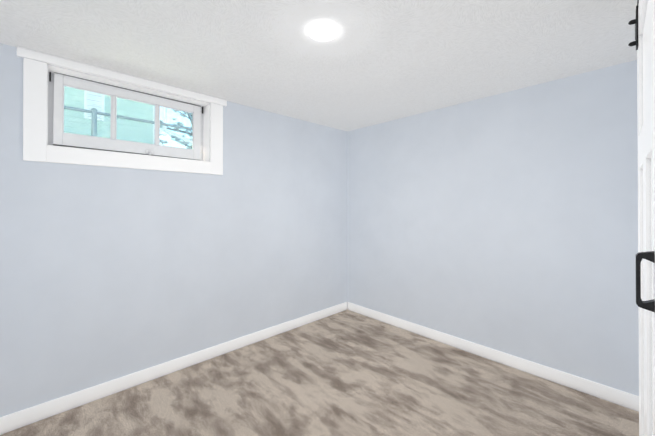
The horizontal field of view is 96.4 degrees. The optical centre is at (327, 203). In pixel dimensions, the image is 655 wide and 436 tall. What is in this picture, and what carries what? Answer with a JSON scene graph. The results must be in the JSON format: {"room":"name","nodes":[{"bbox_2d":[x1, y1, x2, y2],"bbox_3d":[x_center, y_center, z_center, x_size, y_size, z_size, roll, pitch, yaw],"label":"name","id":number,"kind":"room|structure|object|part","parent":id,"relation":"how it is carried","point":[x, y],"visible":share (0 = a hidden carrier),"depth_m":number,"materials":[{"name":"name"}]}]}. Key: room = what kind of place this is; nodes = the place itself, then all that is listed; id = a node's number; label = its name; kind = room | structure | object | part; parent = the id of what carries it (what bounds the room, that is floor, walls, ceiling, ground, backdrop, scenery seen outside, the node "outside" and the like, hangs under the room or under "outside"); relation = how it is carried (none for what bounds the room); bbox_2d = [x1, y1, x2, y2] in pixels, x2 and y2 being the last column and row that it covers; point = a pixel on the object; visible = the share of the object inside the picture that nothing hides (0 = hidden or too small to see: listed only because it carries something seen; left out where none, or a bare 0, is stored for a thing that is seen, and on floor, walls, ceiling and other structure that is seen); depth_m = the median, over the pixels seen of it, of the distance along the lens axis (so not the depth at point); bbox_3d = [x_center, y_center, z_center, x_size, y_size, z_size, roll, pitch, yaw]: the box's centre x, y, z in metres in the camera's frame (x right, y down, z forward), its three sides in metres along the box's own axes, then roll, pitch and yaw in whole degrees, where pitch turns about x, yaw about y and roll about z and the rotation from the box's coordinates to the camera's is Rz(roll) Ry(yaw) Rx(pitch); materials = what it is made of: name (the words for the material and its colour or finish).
{"room":"empty basement room","nodes":[
{"label":"empty basement room","id":0,"kind":"room"},
{"bbox_2d":[0,43,346,416],"bbox_3d":[-1.021,0.194,2.554,3.787,2.150,0.300,0,0,-43],"label":"wall","id":1,"kind":"structure","parent":0,"point":[107,274],"depth_m":2.13,"materials":[{"name":"blue paint"}]},
{"bbox_2d":[17,46,226,174],"bbox_3d":[-1.408,-0.563,2.173,1.220,0.638,0.327,0,0,-43],"label":"window","id":2,"kind":"structure","parent":1,"relation":"in","point":[47,78],"depth_m":1.98,"materials":[{"name":"white paint"}]},
{"bbox_3d":[-1.423,-0.587,2.183,0.958,0.476,0.041,0,0,-43],"label":"stop frame","id":3,"kind":"part","parent":2,"relation":"part of","materials":[{"name":"white paint"}]},
{"bbox_3d":[-1.398,-0.593,2.149,0.898,0.450,0.035,1,-2,-43],"label":"sash","id":4,"kind":"part","parent":2,"relation":"part of","materials":[{"name":"white paint"}]},
{"label":"glass","id":5,"kind":"part","parent":2,"relation":"part of","materials":[{"name":"clear glass"}]},
{"bbox_2d":[0,302,346,434],"bbox_3d":[-0.913,1.222,2.436,3.187,0.094,0.013,0,0,-43],"label":"baseboard","id":6,"kind":"structure","parent":1,"relation":"attached to","point":[23,418],"depth_m":2.05,"materials":[{"name":"white paint"}]},
{"bbox_2d":[0,0,636,130],"bbox_3d":[-0.006,-0.986,1.489,3.787,0.200,3.252,0,0,-43],"label":"ceiling","id":7,"kind":"structure","parent":0,"point":[373,62],"depth_m":1.64,"materials":[{"name":"paint"}]},
{"bbox_2d":[308,23,337,40],"bbox_3d":[-0.022,-0.882,1.503,0.152,0.012,0.152,0,0,-43],"label":"recessed light","id":8,"kind":"object","parent":7,"relation":"in","point":[323,31],"visible":1,"depth_m":1.49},
{"bbox_2d":[0,310,638,435],"bbox_3d":[-0.006,1.324,1.477,3.787,0.120,3.252,0,0,-43],"label":"floor","id":9,"kind":"structure","parent":0,"point":[347,373],"depth_m":1.90,"materials":[{"name":"carpet"}]},
{"bbox_2d":[347,60,638,395],"bbox_3d":[1.363,0.194,2.573,0.300,2.150,2.952,0,0,-43],"label":"wall","id":10,"kind":"structure","parent":0,"point":[506,222],"depth_m":2.26,"materials":[{"name":"blue paint"}]},
{"bbox_2d":[347,302,638,411],"bbox_3d":[1.151,1.222,2.565,0.013,0.094,2.639,0,0,-43],"label":"baseboard","id":11,"kind":"structure","parent":10,"relation":"attached to","point":[610,394],"depth_m":2.24,"materials":[{"name":"white paint"}]},
{"bbox_3d":[0.909,0.184,0.566,3.643,2.150,0.362,0,0,-43],"label":"wall","id":12,"kind":"structure","parent":0,"visible":0},
{"bbox_2d":[628,0,654,435],"bbox_3d":[0.451,0.191,0.349,0.093,2.135,2.785,0,0,45],"label":"barn door","id":13,"kind":"structure","parent":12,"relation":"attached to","point":[644,23],"depth_m":0.81,"materials":[{"name":"white paint"}]},
{"bbox_3d":[0.689,0.166,0.635,0.027,0.128,0.020,0,0,45],"label":"handle pull","id":14,"kind":"part","parent":13,"relation":"part of","materials":[{"name":"black metal"}]},
{"label":"outside","id":15,"kind":"structure","parent":0,"visible":0},
{"bbox_3d":[-10.681,0.096,14.066,45.000,0.300,29.700,0,0,-43],"label":"lawn","id":16,"kind":"structure","parent":15,"visible":0},
{"bbox_2d":[64,106,191,148],"bbox_3d":[-2.368,-0.716,4.934,8.502,1.234,0.068,0,0,-43],"label":"fence","id":17,"kind":"object","parent":16,"relation":"on","point":[94,114],"depth_m":4.26,"materials":[{"name":"metal"}]},
{"bbox_2d":[160,109,191,148],"bbox_3d":[-4.019,-2.585,9.264,3.539,5.028,3.726,0,0,-43],"label":"frosted tree","id":18,"kind":"object","parent":16,"relation":"on","point":[181,124],"depth_m":8.95,"materials":[{"name":"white plant"}]},
{"bbox_3d":[-10.330,-0.222,5.225,11.345,0.350,7.020,0,0,-43],"label":"foundation","id":19,"kind":"object","parent":16,"relation":"on","visible":0},
{"bbox_3d":[-10.341,-2.557,5.240,11.334,4.920,6.999,0,0,-43],"label":"house","id":20,"kind":"object","parent":19,"relation":"on","visible":0},
{"bbox_2d":[84,90,104,121],"label":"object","id":21,"kind":"object","parent":20,"relation":"attached to","point":[98,107],"depth_m":5.79,"materials":[{"name":"white"}]},
{"bbox_2d":[64,86,152,143],"bbox_3d":[-7.928,-2.755,2.695,11.335,4.590,0.011,0,0,-43],"label":"house","id":22,"kind":"structure","parent":20,"relation":"attached to","point":[78,97],"depth_m":6.07,"materials":[{"name":"green"}]},
{"bbox_2d":[153,105,154,143],"label":"downspout","id":23,"kind":"object","parent":20,"relation":"attached to","point":[154,105],"depth_m":6.51,"materials":[{"name":"white metal"}]},
{"bbox_3d":[-10.322,-5.967,5.274,11.985,2.100,7.900,0,0,-43],"label":"roof","id":24,"kind":"structure","parent":0,"visible":0},
{"bbox_2d":[163,107,191,143],"bbox_3d":[-3.405,-2.500,6.735,0.679,4.820,0.076,0,0,-19],"label":"downspout","id":25,"kind":"object","parent":24,"relation":"attached to","point":[165,121],"depth_m":6.64,"materials":[{"name":"white metal"}]}
]}

